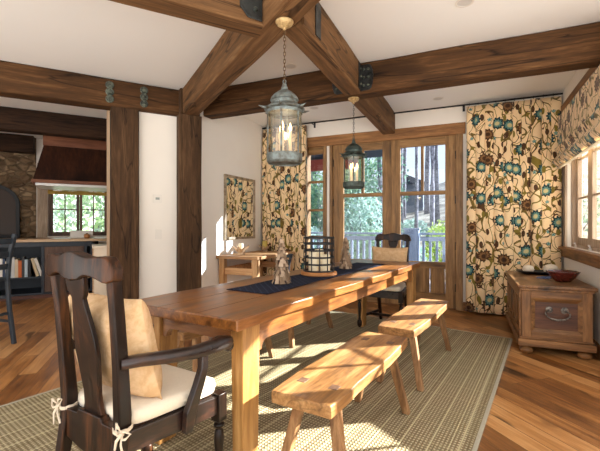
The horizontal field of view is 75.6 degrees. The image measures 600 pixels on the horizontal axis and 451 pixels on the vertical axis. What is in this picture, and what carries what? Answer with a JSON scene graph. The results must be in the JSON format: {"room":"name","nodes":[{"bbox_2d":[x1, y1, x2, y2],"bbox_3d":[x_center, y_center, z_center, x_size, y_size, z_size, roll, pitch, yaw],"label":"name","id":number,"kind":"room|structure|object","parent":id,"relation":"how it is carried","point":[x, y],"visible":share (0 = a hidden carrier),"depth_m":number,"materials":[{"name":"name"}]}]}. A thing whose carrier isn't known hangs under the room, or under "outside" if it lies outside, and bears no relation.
{"room":"dining room","nodes":[
{"label":"dining room","id":0,"kind":"room"},
{"bbox_2d":[0,138,35,237],"bbox_3d":[-6.823,-0.246,6.424,4.070,2.820,0.200,0,0,-29],"label":"stone wall","id":1,"kind":"structure","parent":0,"point":[17,171],"depth_m":7.23,"materials":[{"name":"stone"}]},
{"bbox_2d":[36,138,106,243],"bbox_3d":[-4.151,-0.246,7.916,2.050,2.820,0.180,0,0,-29],"label":"wall","id":2,"kind":"structure","parent":0,"point":[39,142],"depth_m":7.37,"materials":[{"name":"beige paint"}]},
{"bbox_2d":[37,163,106,237],"bbox_3d":[-4.254,-0.471,7.793,1.710,1.430,0.135,0,0,-29],"label":"window","id":3,"kind":"structure","parent":2,"relation":"in","point":[41,193],"depth_m":7.49,"materials":[{"name":"brown wood"}]},
{"bbox_2d":[48,190,106,195],"bbox_3d":[-4.128,-0.744,7.740,1.540,0.285,0.051,0,0,-29],"label":"roman shade","id":4,"kind":"object","parent":3,"relation":"attached to","point":[65,192],"visible":0.35,"depth_m":7.58,"materials":[{"name":"yellow fabric"}]},
{"bbox_2d":[107,110,109,255],"bbox_3d":[-2.319,-0.246,4.925,0.225,2.820,0.688,0,0,-29],"label":"wall","id":5,"kind":"structure","parent":0,"point":[108,111],"depth_m":4.75,"materials":[{"name":"beige paint"}]},
{"bbox_2d":[139,112,176,298],"bbox_3d":[-1.730,-0.086,4.708,0.465,2.499,0.140,0,0,-29],"label":"wall pier","id":6,"kind":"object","parent":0,"point":[157,132],"visible":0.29,"depth_m":4.64,"materials":[{"name":"beige paint"}]},
{"bbox_2d":[153,194,161,202],"bbox_3d":[-1.704,-0.321,4.626,0.100,0.100,0.026,0,0,-29],"label":"thermostat","id":7,"kind":"object","parent":6,"relation":"attached to","point":[157,198],"visible":1,"depth_m":4.62,"materials":[{"name":"white plastic"}]},
{"bbox_2d":[155,229,161,238],"bbox_3d":[-1.695,0.104,4.639,0.075,0.115,0.012,0,0,-29],"label":"light switch","id":8,"kind":"object","parent":6,"relation":"attached to","point":[158,232],"visible":1,"depth_m":4.63,"materials":[{"name":"white plastic"}]},
{"bbox_2d":[200,112,263,287],"bbox_3d":[-1.014,-0.246,5.702,0.100,2.820,1.880,0,0,24],"label":"wall","id":9,"kind":"structure","parent":0,"point":[230,145],"depth_m":5.42,"materials":[{"name":"beige paint"}]},
{"bbox_2d":[224,174,254,239],"bbox_3d":[-0.893,-0.261,5.812,0.030,0.930,0.820,0,0,24],"label":"mirror","id":10,"kind":"object","parent":9,"relation":"attached to","point":[239,192],"visible":1,"depth_m":5.76,"materials":[{"name":"paint"}]},
{"bbox_2d":[0,0,599,138],"bbox_3d":[-1.956,-1.731,3.662,13.391,0.150,10.124,0,0,0],"label":"ceiling","id":11,"kind":"structure","parent":0,"point":[111,39],"depth_m":3.44,"materials":[{"name":"paint"}]},
{"bbox_2d":[0,133,34,154],"bbox_3d":[-6.287,-1.493,6.469,3.050,0.322,0.208,0,0,-29],"label":"ceiling beam","id":12,"kind":"structure","parent":11,"relation":"attached to","point":[9,143],"depth_m":7.01,"materials":[{"name":"brown wood"}]},
{"bbox_2d":[0,106,106,140],"bbox_3d":[-4.503,-1.494,5.251,4.990,0.322,0.207,0,0,-29],"label":"ceiling beam","id":13,"kind":"structure","parent":11,"relation":"attached to","point":[16,120],"depth_m":5.64,"materials":[{"name":"brown wood"}]},
{"bbox_2d":[31,135,106,191],"bbox_3d":[-3.919,-1.149,6.890,1.340,0.997,0.880,0,0,-29],"label":"range hood","id":14,"kind":"object","parent":11,"relation":"attached to","point":[64,163],"visible":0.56,"depth_m":6.56,"materials":[{"name":"brown wood"}]},
{"bbox_2d":[0,60,178,116],"bbox_3d":[-3.465,-1.494,3.697,4.500,0.322,0.233,0,0,-29],"label":"ceiling beam","id":15,"kind":"structure","parent":11,"relation":"attached to","point":[18,81],"depth_m":4.21,"materials":[{"name":"brown wood"}]},
{"bbox_2d":[112,0,266,37],"bbox_3d":[-1.546,-1.493,1.965,2.945,0.320,0.248,0,0,-29],"label":"ceiling beam","id":16,"kind":"structure","parent":11,"relation":"attached to","point":[244,17],"depth_m":2.48,"materials":[{"name":"brown wood"}]},
{"bbox_2d":[183,0,319,115],"bbox_3d":[-0.071,-1.493,2.464,0.198,0.323,5.068,0,0,-29],"label":"ceiling beam","id":17,"kind":"structure","parent":11,"relation":"attached to","point":[233,53],"depth_m":3.21,"materials":[{"name":"brown wood"}]},
{"bbox_2d":[259,17,308,165],"bbox_3d":[-0.101,-0.866,2.523,0.306,0.930,0.353,0,0,8],"label":"pendant lantern","id":18,"kind":"object","parent":17,"relation":"hanging from","point":[284,104],"visible":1,"depth_m":2.48,"materials":[{"name":"grey metal"}]},
{"bbox_2d":[285,63,296,68],"bbox_3d":[-0.100,-1.654,4.020,0.132,0.004,0.132,0,0,0],"label":"recessed light","id":19,"kind":"object","parent":11,"relation":"in","point":[290,65],"visible":0.95,"depth_m":4.02,"materials":[{"name":"white plastic"}]},
{"bbox_2d":[282,2,361,95],"bbox_3d":[0.240,-1.494,3.292,0.224,0.320,1.461,0,0,24],"label":"ceiling beam","id":20,"kind":"structure","parent":11,"relation":"attached to","point":[316,36],"depth_m":3.11,"materials":[{"name":"brown wood"}]},
{"bbox_2d":[355,96,394,134],"bbox_3d":[0.960,-1.494,4.908,0.186,0.321,1.719,0,0,24],"label":"ceiling beam","id":21,"kind":"structure","parent":11,"relation":"attached to","point":[377,110],"depth_m":4.86,"materials":[{"name":"brown wood"}]},
{"bbox_2d":[203,21,599,118],"bbox_3d":[0.685,-1.494,3.980,4.014,0.320,0.208,0,0,24],"label":"ceiling beam","id":22,"kind":"structure","parent":11,"relation":"attached to","point":[577,47],"depth_m":3.60,"materials":[{"name":"brown wood"}]},
{"bbox_2d":[339,96,367,188],"bbox_3d":[0.560,-0.859,4.040,0.342,0.939,0.297,0,0,-22],"label":"pendant lantern","id":23,"kind":"object","parent":22,"relation":"hanging from","point":[353,152],"visible":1,"depth_m":3.99,"materials":[{"name":"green metal"}]},
{"bbox_2d":[455,0,473,7],"bbox_3d":[1.220,-1.654,2.870,0.132,0.004,0.132,0,0,0],"label":"recessed light","id":24,"kind":"object","parent":11,"relation":"in","point":[459,3],"visible":1,"depth_m":2.88,"materials":[{"name":"white plastic"}]},
{"bbox_2d":[0,291,599,450],"bbox_3d":[-1.799,1.224,3.620,13.703,0.120,7.627,0,0,31],"label":"floor","id":25,"kind":"structure","parent":0,"point":[546,399],"depth_m":2.94,"materials":[{"name":"brown wood"}]},
{"bbox_2d":[0,234,16,343],"bbox_3d":[-3.080,0.623,3.692,0.513,1.086,0.400,0,0,15],"label":"counter stool","id":26,"kind":"object","parent":25,"relation":"on","point":[12,241],"visible":1,"depth_m":3.81,"materials":[{"name":"paint"}]},
{"bbox_2d":[0,237,97,243],"bbox_3d":[-5.456,0.697,6.712,3.540,0.935,0.580,0,0,-29],"label":"base cabinet","id":27,"kind":"object","parent":25,"relation":"on","point":[94,242],"visible":0.11,"depth_m":7.38,"materials":[{"name":"blue paint"}]},
{"bbox_2d":[0,185,19,237],"bbox_3d":[-5.546,-0.265,6.937,0.860,0.983,0.061,0,0,-29],"label":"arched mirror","id":28,"kind":"object","parent":27,"relation":"on","point":[9,201],"visible":0.88,"depth_m":7.06,"materials":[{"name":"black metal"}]},
{"bbox_2d":[0,237,106,300],"bbox_3d":[-5.071,0.692,6.068,3.690,0.945,0.760,0,0,-29],"label":"kitchen island","id":29,"kind":"object","parent":25,"relation":"on","point":[33,287],"visible":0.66,"depth_m":6.36,"materials":[{"name":"blue paint"}]},
{"bbox_2d":[11,257,16,277],"bbox_3d":[-4.537,0.661,6.139,0.042,0.315,0.206,0,0,-29],"label":"book","id":30,"kind":"object","parent":29,"relation":"on","point":[13,258],"visible":0.77,"depth_m":6.05,"materials":[{"name":"white paper"}]},
{"bbox_2d":[15,259,19,277],"bbox_3d":[-4.504,0.675,6.170,0.043,0.287,0.227,0,0,-29],"label":"book","id":31,"kind":"object","parent":29,"relation":"on","point":[16,260],"visible":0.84,"depth_m":6.07,"materials":[{"name":"beige paper"}]},
{"bbox_2d":[18,260,21,277],"bbox_3d":[-4.456,0.686,6.178,0.044,0.266,0.196,0,0,-29],"label":"book","id":32,"kind":"object","parent":29,"relation":"on","point":[19,261],"visible":0.79,"depth_m":6.10,"materials":[{"name":"orange paper"}]},
{"bbox_2d":[22,256,25,276],"bbox_3d":[-4.424,0.659,6.203,0.034,0.318,0.208,0,0,-29],"label":"book","id":33,"kind":"object","parent":29,"relation":"on","point":[23,257],"visible":0.86,"depth_m":6.12,"materials":[{"name":"grey paper"}]},
{"bbox_2d":[10,273,40,279],"bbox_3d":[-4.657,0.829,6.292,0.810,0.020,0.650,0,0,-29],"label":"shelf","id":34,"kind":"object","parent":29,"relation":"attached to","point":[33,274],"depth_m":6.13,"materials":[{"name":"black paint"}]},
{"bbox_2d":[25,259,27,276],"bbox_3d":[-4.390,0.679,6.223,0.040,0.278,0.210,0,0,-29],"label":"book","id":35,"kind":"object","parent":29,"relation":"on","point":[26,260],"visible":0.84,"depth_m":6.13,"materials":[{"name":"grey paper"}]},
{"bbox_2d":[28,258,31,276],"bbox_3d":[-4.356,0.678,6.244,0.036,0.281,0.213,0,0,-29],"label":"book","id":36,"kind":"object","parent":29,"relation":"on","point":[29,259],"visible":0.93,"depth_m":6.15,"materials":[{"name":"black paper"}]},
{"bbox_2d":[31,257,39,276],"bbox_3d":[-4.295,0.668,6.285,0.111,0.301,0.226,0,0,-29],"label":"book","id":37,"kind":"object","parent":29,"relation":"on","point":[32,259],"visible":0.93,"depth_m":6.19,"materials":[{"name":"beige paper"}]},
{"bbox_2d":[34,257,40,275],"bbox_3d":[-4.252,0.669,6.309,0.127,0.299,0.227,0,0,-29],"label":"book","id":38,"kind":"object","parent":29,"relation":"on","point":[37,262],"visible":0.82,"depth_m":6.22,"materials":[{"name":"beige paper"}]},
{"bbox_2d":[2,237,106,241],"bbox_3d":[-5.071,0.241,6.068,3.690,0.044,0.760,0,0,-29],"label":"island countertop","id":39,"kind":"structure","parent":29,"relation":"on","point":[94,238],"depth_m":6.39,"materials":[{"name":"brown wood"}]},
{"bbox_2d":[70,231,92,237],"bbox_3d":[-3.776,0.153,6.694,0.340,0.130,0.122,0,0,-29],"label":"box","id":40,"kind":"object","parent":39,"relation":"on","point":[73,234],"visible":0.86,"depth_m":6.63,"materials":[{"name":"plastic"}]},
{"bbox_2d":[92,244,106,295],"bbox_3d":[-2.673,0.719,5.516,0.512,0.890,0.612,0,0,-29],"label":"base cabinet","id":41,"kind":"object","parent":25,"relation":"on","point":[99,250],"visible":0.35,"depth_m":5.18,"materials":[{"name":"paint"}]},
{"bbox_2d":[110,106,138,298],"bbox_3d":[-2.055,-0.086,4.526,0.295,2.500,0.295,0,0,-29],"label":"timber post","id":42,"kind":"object","parent":25,"relation":"on","point":[124,122],"visible":0.77,"depth_m":4.41,"materials":[{"name":"brown wood"}]},
{"bbox_2d":[176,114,201,291],"bbox_3d":[-1.386,-0.086,4.795,0.276,2.500,0.279,0,0,-29],"label":"timber post","id":43,"kind":"object","parent":25,"relation":"on","point":[189,127],"visible":0.71,"depth_m":4.67,"materials":[{"name":"brown wood"}]},
{"bbox_2d":[179,88,199,115],"bbox_3d":[-1.386,-1.496,4.795,0.240,0.310,0.240,0,0,-29],"label":"block","id":44,"kind":"object","parent":43,"relation":"on","point":[180,89],"visible":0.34,"depth_m":4.64,"materials":[{"name":"brown wood"}]},
{"bbox_2d":[216,251,294,283],"bbox_3d":[-0.613,0.786,5.663,0.655,0.755,1.155,0,0,24],"label":"console table","id":45,"kind":"object","parent":25,"relation":"on","point":[254,269],"visible":0.55,"depth_m":5.27,"materials":[{"name":"brown wood"}]},
{"bbox_2d":[233,245,248,254],"bbox_3d":[-0.834,0.346,5.468,0.238,0.124,0.238,0,0,33],"label":"candle holder","id":46,"kind":"object","parent":45,"relation":"on","point":[240,251],"visible":0.97,"depth_m":5.42,"materials":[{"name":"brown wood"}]},
{"bbox_2d":[0,310,512,450],"bbox_3d":[-0.026,1.158,2.788,2.694,0.012,4.557,0,0,36],"label":"rug","id":47,"kind":"object","parent":25,"relation":"on","point":[451,413],"visible":0.48,"depth_m":2.51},
{"bbox_2d":[45,251,233,450],"bbox_3d":[-0.671,0.623,1.580,0.600,1.065,0.559,0,0,32],"label":"armchair","id":48,"kind":"object","parent":47,"relation":"on","point":[101,417],"visible":0.81,"depth_m":1.42,"materials":[{"name":"brown wood"}]},
{"bbox_2d":[68,293,162,399],"bbox_3d":[-0.749,0.464,1.549,0.480,0.400,0.209,0,0,32],"label":"throw pillow","id":49,"kind":"object","parent":48,"relation":"on","point":[146,381],"visible":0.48,"depth_m":1.43,"materials":[{"name":"beige fabric"}]},
{"bbox_2d":[78,364,214,423],"bbox_3d":[-0.647,0.683,1.619,0.466,0.063,0.410,0,0,32],"label":"seat cushion","id":50,"kind":"object","parent":48,"relation":"on","point":[177,382],"depth_m":1.49,"materials":[{"name":"beige fabric"}]},
{"bbox_2d":[177,331,274,371],"bbox_3d":[-0.600,0.932,3.094,0.340,0.440,1.080,0,0,31],"label":"bench","id":51,"kind":"object","parent":47,"relation":"on","point":[182,336],"visible":0.06,"depth_m":2.70,"materials":[{"name":"brown wood"}]},
{"bbox_2d":[142,259,419,450],"bbox_3d":[0.189,0.778,3.145,0.791,0.748,3.030,0,0,31],"label":"dining table","id":52,"kind":"object","parent":47,"relation":"on","point":[249,318],"visible":0.75,"depth_m":2.00,"materials":[{"name":"brown wood"}]},
{"bbox_2d":[226,262,383,293],"bbox_3d":[0.212,0.400,3.218,0.331,0.004,2.060,0,0,31],"label":"table runner","id":53,"kind":"object","parent":52,"relation":"on","point":[266,287],"visible":0.7,"depth_m":2.71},
{"bbox_2d":[271,238,290,284],"bbox_3d":[-0.126,0.240,2.646,0.137,0.315,0.133,0,0,-36],"label":"cone tree","id":54,"kind":"object","parent":53,"relation":"on","point":[282,275],"visible":1,"depth_m":2.62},
{"bbox_2d":[301,236,336,276],"bbox_3d":[0.153,0.244,3.126,0.292,0.307,0.292,0,0,0],"label":"candle lantern","id":55,"kind":"object","parent":53,"relation":"on","point":[305,272],"visible":0.9,"depth_m":3.03,"materials":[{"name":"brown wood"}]},
{"bbox_2d":[309,252,317,270],"bbox_3d":[0.108,0.286,3.106,0.078,0.161,0.078,0,0,0],"label":"pillar candle","id":56,"kind":"object","parent":55,"relation":"in","point":[314,254],"visible":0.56,"depth_m":3.07,"materials":[{"name":"beige wax"}]},
{"bbox_2d":[320,254,329,270],"bbox_3d":[0.203,0.296,3.104,0.078,0.141,0.078,0,0,0],"label":"pillar candle","id":57,"kind":"object","parent":55,"relation":"in","point":[322,261],"visible":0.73,"depth_m":3.07,"materials":[{"name":"beige wax"}]},
{"bbox_2d":[339,238,351,268],"bbox_3d":[0.417,0.254,3.560,0.126,0.288,0.134,0,0,0],"label":"cone tree","id":58,"kind":"object","parent":53,"relation":"on","point":[345,262],"visible":1,"depth_m":3.53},
{"bbox_2d":[264,311,333,347],"bbox_3d":[0.012,0.932,4.092,0.340,0.440,1.020,0,0,32],"label":"bench","id":59,"kind":"object","parent":47,"relation":"on","point":[328,316],"visible":0.11,"depth_m":3.69,"materials":[{"name":"brown wood"}]},
{"bbox_2d":[272,332,409,450],"bbox_3d":[0.282,0.932,2.073,0.360,0.440,1.100,0,0,32],"label":"bench","id":60,"kind":"object","parent":47,"relation":"on","point":[326,386],"visible":1,"depth_m":1.82,"materials":[{"name":"brown wood"}]},
{"bbox_2d":[357,233,410,326],"bbox_3d":[1.007,0.623,4.481,0.534,1.065,0.542,0,0,32],"label":"dining chair","id":61,"kind":"object","parent":47,"relation":"on","point":[398,291],"visible":0.59,"depth_m":4.46,"materials":[{"name":"brown wood"}]},
{"bbox_2d":[372,246,407,281],"bbox_3d":[1.045,0.449,4.543,0.440,0.398,0.129,0,0,31],"label":"throw pillow","id":62,"kind":"object","parent":61,"relation":"on","point":[378,253],"visible":0.44,"depth_m":4.50,"materials":[{"name":"beige fabric"}]},
{"bbox_2d":[383,282,405,291],"bbox_3d":[0.978,0.683,4.434,0.466,0.063,0.410,0,0,32],"label":"seat cushion","id":63,"kind":"object","parent":61,"relation":"on","point":[401,286],"depth_m":4.21,"materials":[{"name":"beige fabric"}]},
{"bbox_2d":[376,298,451,391],"bbox_3d":[0.982,0.932,3.216,0.340,0.440,1.220,0,0,32],"label":"bench","id":64,"kind":"object","parent":47,"relation":"on","point":[416,317],"visible":0.98,"depth_m":2.91,"materials":[{"name":"brown wood"}]},
{"bbox_2d":[286,254,292,270],"bbox_3d":[-0.368,0.783,5.436,0.437,0.767,0.380,0,0,24],"label":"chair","id":65,"kind":"object","parent":25,"relation":"on","point":[289,256],"visible":0.17,"depth_m":5.50,"materials":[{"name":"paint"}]},
{"bbox_2d":[505,271,597,359],"bbox_3d":[2.475,0.849,3.924,0.600,0.630,1.217,0,0,23],"label":"chest","id":66,"kind":"object","parent":25,"relation":"on","point":[542,313],"visible":0.94,"depth_m":3.44,"materials":[{"name":"brown wood"}]},
{"bbox_2d":[516,269,547,274],"bbox_3d":[2.622,0.514,4.229,0.470,0.038,0.230,0,0,23],"label":"tray","id":67,"kind":"object","parent":66,"relation":"on","point":[535,272],"visible":0.56,"depth_m":4.19,"materials":[{"name":"black paint"}]},
{"bbox_2d":[522,265,534,271],"bbox_3d":[2.521,0.479,4.272,0.122,0.088,0.106,0,0,0],"label":"shell","id":68,"kind":"object","parent":67,"relation":"on","point":[526,267],"visible":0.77,"depth_m":4.24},
{"bbox_2d":[543,264,558,271],"bbox_3d":[2.714,0.470,4.191,0.151,0.107,0.131,0,0,0],"label":"shell","id":69,"kind":"object","parent":67,"relation":"on","point":[548,266],"visible":0.7,"depth_m":4.16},
{"bbox_2d":[545,269,580,281],"bbox_3d":[2.500,0.483,3.680,0.284,0.100,0.284,0,0,0],"label":"bowl","id":70,"kind":"object","parent":66,"relation":"on","point":[556,275],"visible":1,"depth_m":3.62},
{"bbox_2d":[265,95,561,301],"bbox_3d":[1.372,-0.246,5.751,4.520,2.820,0.150,0,0,24],"label":"wall","id":71,"kind":"structure","parent":0,"point":[452,114],"depth_m":5.53,"materials":[{"name":"beige paint"}]},
{"bbox_2d":[309,147,322,210],"bbox_3d":[0.270,-0.051,6.220,0.265,2.430,0.050,0,0,24],"label":"window","id":72,"kind":"structure","parent":71,"relation":"in","point":[315,150],"depth_m":6.20,"materials":[{"name":"brown wood"}]},
{"bbox_2d":[333,141,390,302],"bbox_3d":[0.928,-0.056,5.910,0.930,2.410,0.071,0,0,24],"label":"door","id":73,"kind":"structure","parent":71,"relation":"in","point":[385,146],"depth_m":5.91,"materials":[{"name":"brown wood"}]},
{"bbox_2d":[307,134,462,310],"bbox_3d":[1.158,-0.051,5.824,2.390,2.431,0.150,0,0,24],"label":"trim","id":74,"kind":"structure","parent":71,"relation":"attached to","point":[459,137],"depth_m":5.30,"materials":[{"name":"brown wood"}]},
{"bbox_2d":[307,122,464,147],"bbox_3d":[1.120,-1.329,5.775,2.480,0.155,0.051,0,0,24],"label":"trim","id":75,"kind":"structure","parent":71,"relation":"attached to","point":[451,128],"depth_m":5.65,"materials":[{"name":"brown wood"}]},
{"bbox_2d":[262,93,562,128],"bbox_3d":[1.313,-1.596,5.625,4.195,0.080,0.126,0,0,24],"label":"curtain rod","id":76,"kind":"object","parent":71,"relation":"attached to","point":[463,105],"visible":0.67,"depth_m":5.29,"materials":[{"name":"black metal"}]},
{"bbox_2d":[262,125,306,275],"bbox_3d":[-0.263,-0.247,6.247,0.797,2.761,0.159,0,0,24],"label":"curtain","id":77,"kind":"object","parent":76,"relation":"hanging from","point":[284,188],"visible":0.67,"depth_m":6.18,"materials":[{"name":"fabric"}]},
{"bbox_2d":[466,93,561,314],"bbox_3d":[2.699,-0.247,4.931,1.083,2.761,0.152,0,0,24],"label":"curtain","id":78,"kind":"object","parent":76,"relation":"hanging from","point":[514,194],"visible":0.84,"depth_m":4.92,"materials":[{"name":"fabric"}]},
{"bbox_2d":[391,135,455,308],"bbox_3d":[1.768,-0.056,5.535,0.908,2.410,0.071,0,0,24],"label":"door","id":79,"kind":"structure","parent":71,"relation":"in","point":[434,280],"depth_m":5.45,"materials":[{"name":"brown wood"}]},
{"bbox_2d":[562,68,599,343],"bbox_3d":[2.887,-0.246,3.790,0.150,2.820,2.200,0,0,24],"label":"wall","id":80,"kind":"structure","parent":0,"point":[590,275],"depth_m":4.19,"materials":[{"name":"beige paint"}]},
{"bbox_2d":[552,65,599,168],"bbox_3d":[2.703,-1.002,3.763,0.099,0.629,2.100,0,0,24],"label":"roman shade","id":81,"kind":"object","parent":80,"relation":"attached to","point":[579,122],"visible":1,"depth_m":3.67,"materials":[{"name":"fabric"}]},
{"bbox_2d":[558,145,599,268],"bbox_3d":[2.851,-0.471,3.806,0.205,1.690,2.200,0,0,24],"label":"window","id":82,"kind":"structure","parent":80,"relation":"in","point":[591,243],"depth_m":4.13,"materials":[{"name":"brown wood"}]},
{"bbox_2d":[561,67,596,112],"bbox_3d":[2.796,-1.386,3.792,0.045,0.140,2.230,0,0,24],"label":"trim","id":83,"kind":"structure","parent":80,"relation":"attached to","point":[590,71],"depth_m":3.94,"materials":[{"name":"brown wood"}]},
{"bbox_2d":[593,339,599,359],"bbox_3d":[2.801,1.104,3.796,0.022,0.120,2.220,0,0,24],"label":"baseboard","id":84,"kind":"structure","parent":80,"relation":"attached to","point":[597,344],"depth_m":3.40,"materials":[{"name":"brown wood"}]},
{"label":"outside","id":85,"kind":"structure","parent":0,"visible":0},
{"bbox_2d":[101,144,599,261],"bbox_3d":[10.093,-2.684,20.570,46.000,8.544,34.000,0,0,24],"label":"ground","id":86,"kind":"structure","parent":85,"point":[421,216],"depth_m":19.21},
{"bbox_2d":[311,186,322,231],"bbox_3d":[-0.107,-0.112,12.902,2.284,2.855,2.268,0,0,0],"label":"shrub","id":87,"kind":"object","parent":86,"relation":"on","point":[315,190],"visible":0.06,"depth_m":12.60,"materials":[{"name":"green plant"}]},
{"bbox_2d":[311,226,322,247],"bbox_3d":[0.256,0.774,11.195,1.499,1.574,1.495,0,0,0],"label":"shrub","id":88,"kind":"object","parent":86,"relation":"on","point":[316,229],"visible":0.05,"depth_m":11.00,"materials":[{"name":"green plant"}]},
{"bbox_2d":[311,160,369,229],"bbox_3d":[1.314,-1.617,15.563,3.026,4.857,3.108,0,0,0],"label":"shrub","id":89,"kind":"object","parent":86,"relation":"on","point":[359,160],"visible":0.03,"depth_m":15.28,"materials":[{"name":"green plant"}]},
{"bbox_2d":[311,169,373,247],"bbox_3d":[1.313,-0.513,12.908,2.428,3.397,2.506,0,0,0],"label":"shrub","id":90,"kind":"object","parent":86,"relation":"on","point":[348,171],"visible":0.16,"depth_m":12.54,"materials":[{"name":"green plant"}]},
{"bbox_2d":[344,190,381,252],"bbox_3d":[1.982,0.090,11.969,1.590,2.384,1.639,0,0,0],"label":"shrub","id":91,"kind":"object","parent":86,"relation":"on","point":[364,211],"visible":0.56,"depth_m":11.67,"materials":[{"name":"green plant"}]},
{"bbox_2d":[344,169,381,231],"bbox_3d":[1.970,-0.479,13.383,1.721,3.085,1.627,0,0,0],"label":"shrub","id":92,"kind":"object","parent":86,"relation":"on","point":[359,170],"visible":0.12,"depth_m":13.10,"materials":[{"name":"green plant"}]},
{"bbox_2d":[349,157,377,231],"bbox_3d":[2.807,-1.379,16.189,1.898,3.849,1.915,0,0,0],"label":"shrub","id":93,"kind":"object","parent":86,"relation":"on","point":[373,170],"visible":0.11,"depth_m":15.80,"materials":[{"name":"green plant"}]},
{"bbox_2d":[349,229,381,258],"bbox_3d":[2.005,0.809,10.536,1.400,1.475,1.403,0,0,0],"label":"shrub","id":94,"kind":"object","parent":86,"relation":"on","point":[370,230],"visible":0.15,"depth_m":10.33,"materials":[{"name":"green plant"}]},
{"bbox_2d":[344,153,409,225],"bbox_3d":[2.618,-1.393,14.302,2.863,4.488,2.849,0,0,0],"label":"shrub","id":95,"kind":"object","parent":86,"relation":"on","point":[369,162],"visible":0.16,"depth_m":13.81,"materials":[{"name":"green plant"}]},
{"bbox_2d":[377,157,381,224],"bbox_3d":[2.762,-5.104,14.354,2.089,12.101,2.146,0,0,0],"label":"tree","id":96,"kind":"object","parent":86,"relation":"on","point":[380,160],"visible":0.02,"depth_m":14.33,"materials":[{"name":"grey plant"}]},
{"bbox_2d":[401,148,403,225],"bbox_3d":[4.570,-6.152,16.284,2.123,13.259,2.230,0,0,0],"label":"tree","id":97,"kind":"object","parent":86,"relation":"on","point":[402,221],"visible":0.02,"depth_m":16.27,"materials":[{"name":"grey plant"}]},
{"bbox_2d":[403,148,406,217],"bbox_3d":[5.520,-6.520,20.078,2.102,12.656,2.212,0,0,0],"label":"tree","id":98,"kind":"object","parent":86,"relation":"on","point":[404,149],"visible":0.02,"depth_m":20.00,"materials":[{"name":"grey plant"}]},
{"bbox_2d":[401,218,428,235],"bbox_3d":[4.331,0.119,14.752,1.139,0.879,1.143,0,0,44],"label":"shrub","id":99,"kind":"object","parent":86,"relation":"on","point":[405,224],"visible":0.56,"depth_m":14.55,"materials":[{"name":"green plant"}]},
{"bbox_2d":[406,174,424,212],"bbox_3d":[6.080,-1.624,22.619,2.900,2.700,2.100,0,0,24],"label":"outbuilding","id":100,"kind":"structure","parent":86,"relation":"on","point":[410,185],"depth_m":21.61,"materials":[{"name":"grey"}]},
{"bbox_2d":[414,147,417,227],"bbox_3d":[4.220,-5.279,14.149,2.144,12.224,2.203,0,0,0],"label":"tree","id":101,"kind":"object","parent":86,"relation":"on","point":[416,148],"visible":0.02,"depth_m":14.12,"materials":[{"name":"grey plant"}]},
{"bbox_2d":[424,146,429,213],"bbox_3d":[6.814,-5.902,19.970,2.163,10.962,2.140,0,0,0],"label":"tree","id":102,"kind":"object","parent":86,"relation":"on","point":[427,149],"visible":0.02,"depth_m":19.91,"materials":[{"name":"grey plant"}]},
{"bbox_2d":[429,146,434,232],"bbox_3d":[4.189,-4.145,12.700,2.221,10.407,2.119,0,0,0],"label":"tree","id":103,"kind":"object","parent":86,"relation":"on","point":[432,148],"visible":0.02,"depth_m":12.65,"materials":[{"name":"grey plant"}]},
{"bbox_2d":[425,220,444,261],"bbox_3d":[3.667,0.627,10.108,0.846,1.577,0.912,0,0,0],"label":"shrub","id":104,"kind":"object","parent":86,"relation":"on","point":[438,227],"visible":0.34,"depth_m":10.08,"materials":[{"name":"green plant"}]},
{"bbox_2d":[434,145,439,222],"bbox_3d":[6.335,-5.671,17.170,2.196,11.523,2.122,0,0,0],"label":"tree","id":105,"kind":"object","parent":86,"relation":"on","point":[436,171],"visible":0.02,"depth_m":17.10,"materials":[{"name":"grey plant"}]},
{"bbox_2d":[583,188,599,232],"bbox_3d":[8.789,-0.432,12.226,1.786,1.567,1.726,0,0,19],"label":"shrub","id":106,"kind":"object","parent":86,"relation":"on","point":[598,199],"visible":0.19,"depth_m":11.95,"materials":[{"name":"green plant"}]},
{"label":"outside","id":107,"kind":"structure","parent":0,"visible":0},
{"bbox_3d":[-6.678,1.564,12.278,10.000,0.200,9.700,0,0,-29],"label":"yard","id":108,"kind":"structure","parent":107,"visible":0},
{"bbox_2d":[53,194,76,231],"bbox_3d":[-6.959,0.193,9.895,2.224,2.560,2.253,0,0,0],"label":"shrub","id":109,"kind":"object","parent":108,"relation":"on","point":[55,214],"visible":0.09,"depth_m":10.11,"materials":[{"name":"green plant"}]},
{"bbox_2d":[53,191,103,231],"bbox_3d":[-6.087,0.102,10.838,2.274,2.740,2.291,0,0,0],"label":"shrub","id":110,"kind":"object","parent":108,"relation":"on","point":[85,200],"visible":0.2,"depth_m":10.40,"materials":[{"name":"green plant"}]},
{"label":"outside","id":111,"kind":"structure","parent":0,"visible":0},
{"bbox_3d":[1.731,1.197,7.196,6.800,0.035,2.743,0,0,24],"label":"deck","id":112,"kind":"object","parent":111,"visible":0},
{"bbox_2d":[311,150,401,171],"bbox_3d":[0.047,-0.368,7.901,3.550,3.095,2.600,0,0,24],"label":"porch roof","id":113,"kind":"structure","parent":112,"relation":"on","point":[316,160],"depth_m":8.57,"materials":[{"name":"red paint"}]},
{"bbox_2d":[311,232,403,258],"bbox_3d":[0.726,0.624,8.824,3.240,0.950,0.140,0,0,24],"label":"deck railing","id":114,"kind":"object","parent":112,"relation":"on","point":[357,238],"visible":0.1,"depth_m":8.51,"materials":[{"name":"grey wood"}]},
{"bbox_2d":[403,228,420,260],"bbox_3d":[2.344,0.617,8.082,0.320,1.125,0.320,0,0,24],"label":"railing post","id":115,"kind":"object","parent":112,"relation":"on","point":[414,233],"visible":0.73,"depth_m":7.94,"materials":[{"name":"grey wood"}]},
{"bbox_2d":[420,233,444,261],"bbox_3d":[3.750,0.624,7.478,2.740,0.950,0.140,0,0,24],"label":"deck railing","id":116,"kind":"object","parent":112,"relation":"on","point":[423,239],"visible":0.2,"depth_m":7.91,"materials":[{"name":"grey wood"}]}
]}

